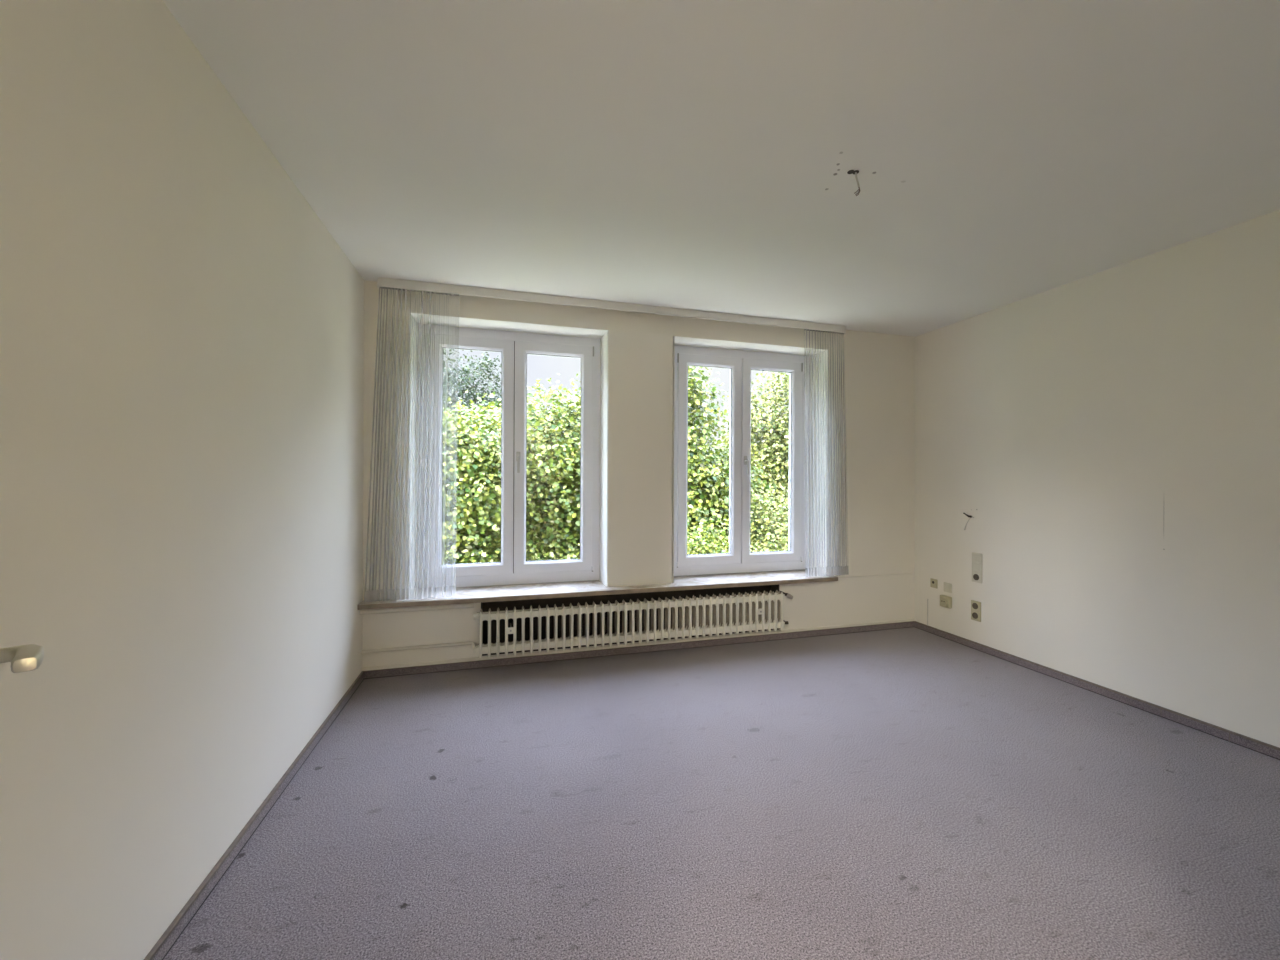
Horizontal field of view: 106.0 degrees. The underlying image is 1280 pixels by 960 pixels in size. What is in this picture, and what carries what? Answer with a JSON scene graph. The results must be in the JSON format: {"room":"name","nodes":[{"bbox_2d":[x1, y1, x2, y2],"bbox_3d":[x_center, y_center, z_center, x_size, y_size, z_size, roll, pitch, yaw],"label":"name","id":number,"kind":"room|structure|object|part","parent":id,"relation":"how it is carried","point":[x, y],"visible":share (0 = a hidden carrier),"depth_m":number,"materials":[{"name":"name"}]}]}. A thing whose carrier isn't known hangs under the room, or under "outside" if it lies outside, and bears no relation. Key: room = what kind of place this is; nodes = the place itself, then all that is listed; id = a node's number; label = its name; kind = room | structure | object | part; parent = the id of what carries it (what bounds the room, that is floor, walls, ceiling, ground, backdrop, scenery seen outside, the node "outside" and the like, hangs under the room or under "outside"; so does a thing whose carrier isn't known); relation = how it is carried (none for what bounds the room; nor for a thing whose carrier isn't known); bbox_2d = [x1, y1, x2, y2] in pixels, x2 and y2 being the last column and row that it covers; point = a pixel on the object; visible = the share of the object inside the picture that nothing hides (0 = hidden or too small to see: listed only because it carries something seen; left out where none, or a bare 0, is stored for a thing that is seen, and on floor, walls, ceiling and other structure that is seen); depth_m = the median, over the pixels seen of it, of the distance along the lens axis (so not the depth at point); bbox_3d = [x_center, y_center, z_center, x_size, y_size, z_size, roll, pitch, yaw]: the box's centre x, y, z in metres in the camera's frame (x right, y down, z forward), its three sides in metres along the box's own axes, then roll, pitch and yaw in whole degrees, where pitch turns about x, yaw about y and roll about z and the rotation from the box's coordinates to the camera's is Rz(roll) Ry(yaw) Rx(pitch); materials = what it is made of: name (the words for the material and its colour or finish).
{"room":"empty room","nodes":[
{"label":"empty room","id":0,"kind":"room"},
{"bbox_2d":[0,644,43,672],"bbox_3d":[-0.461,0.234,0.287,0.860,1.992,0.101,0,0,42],"label":"door handle","id":1,"kind":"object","parent":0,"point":[28,657],"depth_m":0.53,"materials":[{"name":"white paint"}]},
{"bbox_2d":[0,0,363,959],"bbox_3d":[-1.348,-0.039,1.372,0.150,2.787,3.302,0,0,-15],"label":"wall","id":2,"kind":"structure","parent":0,"point":[182,331],"depth_m":1.20,"materials":[{"name":"beige paint"}]},
{"bbox_2d":[144,671,363,959],"bbox_3d":[-1.274,1.208,1.394,0.014,0.052,3.302,0,0,-15],"label":"baseboard","id":3,"kind":"structure","parent":2,"relation":"attached to","point":[181,921],"depth_m":1.58,"materials":[{"name":"carpet"}]},
{"bbox_2d":[362,280,914,666],"bbox_3d":[0.265,-0.032,3.712,4.502,2.787,0.382,0,0,-15],"label":"wall","id":4,"kind":"structure","parent":0,"point":[871,375],"depth_m":3.47,"materials":[{"name":"beige paint"}]},
{"bbox_2d":[360,603,474,614],"bbox_3d":[-1.389,0.810,3.031,0.658,0.034,0.034,0,0,-15],"label":"pipe","id":5,"kind":"object","parent":4,"relation":"attached to","point":[466,605],"visible":0.8,"depth_m":3.01,"materials":[{"name":"beige metal"}]},
{"bbox_2d":[361,641,475,653],"bbox_3d":[-1.381,1.070,3.028,0.675,0.039,0.084,0,0,-15],"label":"pipe","id":6,"kind":"object","parent":4,"relation":"attached to","point":[473,644],"visible":0.93,"depth_m":3.04,"materials":[{"name":"beige metal"}]},
{"bbox_2d":[409,313,607,596],"bbox_3d":[-0.883,-0.153,3.366,1.283,1.809,0.290,0,0,-15],"label":"window","id":7,"kind":"structure","parent":4,"relation":"in","point":[429,334],"depth_m":3.40,"materials":[{"name":"white plastic"}]},
{"bbox_3d":[-1.170,-0.161,3.361,0.558,1.660,0.042,0,0,-15],"label":"sash","id":8,"kind":"part","parent":7,"relation":"part of","materials":[{"name":"white plastic"}]},
{"bbox_3d":[-0.856,-0.109,3.393,0.020,0.121,0.049,0,0,-15],"label":"lever","id":9,"kind":"part","parent":7,"relation":"part of","materials":[{"name":"white metal"}]},
{"bbox_3d":[-0.627,-0.159,3.510,0.558,1.660,0.042,0,0,-15],"label":"sash","id":10,"kind":"part","parent":7,"relation":"part of","materials":[{"name":"white plastic"}]},
{"bbox_2d":[357,570,837,609],"bbox_3d":[-0.118,0.770,3.507,3.360,0.031,0.378,0,0,-15],"label":"window sill","id":11,"kind":"structure","parent":4,"relation":"attached to","point":[587,588],"depth_m":3.33,"materials":[{"name":"beige stone"}]},
{"bbox_2d":[481,585,778,655],"bbox_3d":[0.004,0.977,3.521,2.213,0.376,0.117,0,0,-15],"label":"niche","id":12,"kind":"object","parent":4,"relation":"attached to","point":[582,600],"depth_m":3.45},
{"bbox_2d":[473,590,792,657],"bbox_3d":[0.045,0.983,3.392,2.304,0.290,0.147,0,0,-15],"label":"radiator","id":13,"kind":"object","parent":4,"relation":"attached to","point":[754,612],"visible":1,"depth_m":3.34,"materials":[{"name":"metal"}]},
{"bbox_2d":[362,618,914,678],"bbox_3d":[0.308,1.216,3.536,4.176,0.050,0.013,0,0,-15],"label":"baseboard","id":14,"kind":"structure","parent":4,"relation":"attached to","point":[381,673],"depth_m":3.40,"materials":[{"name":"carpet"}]},
{"bbox_2d":[672,336,827,582],"bbox_3d":[0.838,-0.145,3.840,1.306,1.809,0.290,0,0,-15],"label":"window","id":15,"kind":"structure","parent":4,"relation":"in","point":[806,368],"depth_m":3.90,"materials":[{"name":"white plastic"}]},
{"bbox_3d":[0.553,-0.154,3.835,0.544,1.660,0.042,0,0,-15],"label":"sash","id":16,"kind":"part","parent":15,"relation":"part of","materials":[{"name":"white plastic"}]},
{"bbox_3d":[0.860,-0.102,3.865,0.020,0.121,0.049,0,0,-15],"label":"lever","id":17,"kind":"part","parent":15,"relation":"part of","materials":[{"name":"white metal"}]},
{"bbox_3d":[1.082,-0.151,3.981,0.544,1.660,0.042,0,0,-15],"label":"sash","id":18,"kind":"part","parent":15,"relation":"part of","materials":[{"name":"white plastic"}]},
{"bbox_2d":[163,0,1279,336],"bbox_3d":[0.756,-1.324,1.950,4.402,0.200,3.302,0,0,-15],"label":"ceiling","id":19,"kind":"structure","parent":0,"point":[699,155],"depth_m":1.72,"materials":[{"name":"white paint"}]},
{"bbox_2d":[377,277,845,335],"bbox_3d":[0.011,-1.200,3.414,3.375,0.055,0.076,0,0,-15],"label":"rail","id":20,"kind":"object","parent":19,"relation":"attached to","point":[381,282],"visible":1,"depth_m":3.29,"materials":[{"name":"white plastic"}]},
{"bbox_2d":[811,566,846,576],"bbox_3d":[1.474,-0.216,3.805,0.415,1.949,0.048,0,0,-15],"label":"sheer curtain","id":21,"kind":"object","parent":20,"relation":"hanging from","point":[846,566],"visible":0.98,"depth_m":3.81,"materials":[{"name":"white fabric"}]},
{"bbox_2d":[847,170,859,195],"bbox_3d":[0.849,-1.173,1.915,0.048,0.107,0.031,0,0,-15],"label":"cable","id":22,"kind":"object","parent":19,"relation":"hanging from","point":[855,172],"visible":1,"depth_m":1.91,"materials":[{"name":"grey plastic"}]},
{"bbox_2d":[163,627,1279,959],"bbox_3d":[0.760,1.303,1.892,4.402,0.120,3.422,0,0,-15],"label":"floor","id":23,"kind":"structure","parent":0,"point":[912,793],"depth_m":1.77,"materials":[{"name":"grey carpet"}]},
{"bbox_2d":[914,210,1279,747],"bbox_3d":[2.848,-0.021,2.528,0.150,2.787,3.302,0,0,-15],"label":"wall","id":24,"kind":"structure","parent":0,"point":[1110,438],"depth_m":2.70,"materials":[{"name":"beige paint"}]},
{"bbox_2d":[930,578,937,587],"bbox_3d":[2.382,0.840,3.905,0.010,0.072,0.064,0,0,-15],"label":"socket","id":25,"kind":"object","parent":24,"relation":"attached to","point":[933,582],"visible":1,"depth_m":3.90,"materials":[{"name":"beige plastic"}]},
{"bbox_2d":[940,595,951,607],"bbox_3d":[2.398,0.956,3.783,0.044,0.088,0.084,0,0,-15],"label":"socket","id":26,"kind":"object","parent":24,"relation":"attached to","point":[945,601],"visible":1,"depth_m":3.76,"materials":[{"name":"beige plastic"}]},
{"bbox_2d":[944,582,951,592],"bbox_3d":[2.415,0.848,3.784,0.012,0.074,0.072,0,0,-15],"label":"wall switch","id":27,"kind":"object","parent":24,"relation":"attached to","point":[947,586],"visible":1,"depth_m":3.78,"materials":[{"name":"plastic"}]},
{"bbox_2d":[971,600,980,621],"bbox_3d":[2.477,0.968,3.554,0.013,0.146,0.076,0,0,-15],"label":"outlet strip","id":28,"kind":"object","parent":24,"relation":"attached to","point":[975,605],"visible":1,"depth_m":3.55,"materials":[{"name":"beige plastic"}]},
{"bbox_2d":[972,552,981,582],"bbox_3d":[2.480,0.648,3.549,0.012,0.218,0.080,0,0,-15],"label":"outlet strip","id":29,"kind":"object","parent":24,"relation":"attached to","point":[976,557],"visible":1,"depth_m":3.54,"materials":[{"name":"plastic"}]},
{"bbox_2d":[914,621,1279,759],"bbox_3d":[2.764,1.226,2.506,0.014,0.052,3.302,0,0,-15],"label":"baseboard","id":30,"kind":"structure","parent":24,"relation":"attached to","point":[1264,748],"depth_m":2.69,"materials":[{"name":"carpet"}]},
{"label":"outside","id":31,"kind":"structure","parent":0,"visible":0},
{"bbox_3d":[-1.508,4.534,16.704,66.000,0.200,57.000,0,0,-15],"label":"ground","id":32,"kind":"structure","parent":31,"visible":0},
{"bbox_2d":[442,349,514,481],"bbox_3d":[-5.772,-0.125,13.736,5.484,9.087,4.041,0,0,-7],"label":"birch","id":33,"kind":"object","parent":32,"relation":"on","point":[446,388],"visible":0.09,"depth_m":13.79,"materials":[{"name":"green plant"}]},
{"bbox_2d":[442,391,559,563],"bbox_3d":[-3.631,1.478,8.321,5.070,6.027,4.131,0,0,17],"label":"leafy tree","id":34,"kind":"object","parent":32,"relation":"on","point":[457,533],"visible":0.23,"depth_m":7.88,"materials":[{"name":"green plant"}]},
{"bbox_2d":[442,543,579,561],"bbox_3d":[-1.744,2.922,6.893,4.046,3.942,2.972,0,0,-21],"label":"shrub","id":35,"kind":"object","parent":32,"relation":"on","point":[568,555],"visible":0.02,"depth_m":7.27,"materials":[{"name":"green plant"}]},
{"bbox_2d":[443,372,580,561],"bbox_3d":[-2.174,1.278,9.784,6.112,7.673,5.114,0,0,-8],"label":"leafy tree","id":36,"kind":"object","parent":32,"relation":"on","point":[556,451],"visible":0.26,"depth_m":9.01,"materials":[{"name":"green plant"}]},
{"bbox_2d":[687,514,763,554],"bbox_3d":[0.781,2.697,8.186,4.085,4.516,2.966,0,0,0],"label":"shrub","id":37,"kind":"object","parent":32,"relation":"on","point":[705,544],"visible":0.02,"depth_m":8.06,"materials":[{"name":"green plant"}]},
{"bbox_2d":[687,366,780,554],"bbox_3d":[1.062,0.698,10.264,5.034,7.509,3.923,0,0,-29],"label":"leafy tree","id":38,"kind":"object","parent":32,"relation":"on","point":[708,472],"visible":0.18,"depth_m":9.43,"materials":[{"name":"green plant"}]},
{"bbox_2d":[710,371,788,549],"bbox_3d":[4.160,0.757,13.090,6.349,8.380,4.590,0,0,-19],"label":"leafy tree","id":39,"kind":"object","parent":32,"relation":"on","point":[777,442],"visible":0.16,"depth_m":12.24,"materials":[{"name":"green plant"}]},
{"bbox_2d":[715,479,788,552],"bbox_3d":[3.155,2.445,9.434,4.310,4.914,3.234,0,0,-33],"label":"shrub","id":40,"kind":"object","parent":32,"relation":"on","point":[783,525],"visible":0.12,"depth_m":9.14,"materials":[{"name":"green plant"}]}
]}

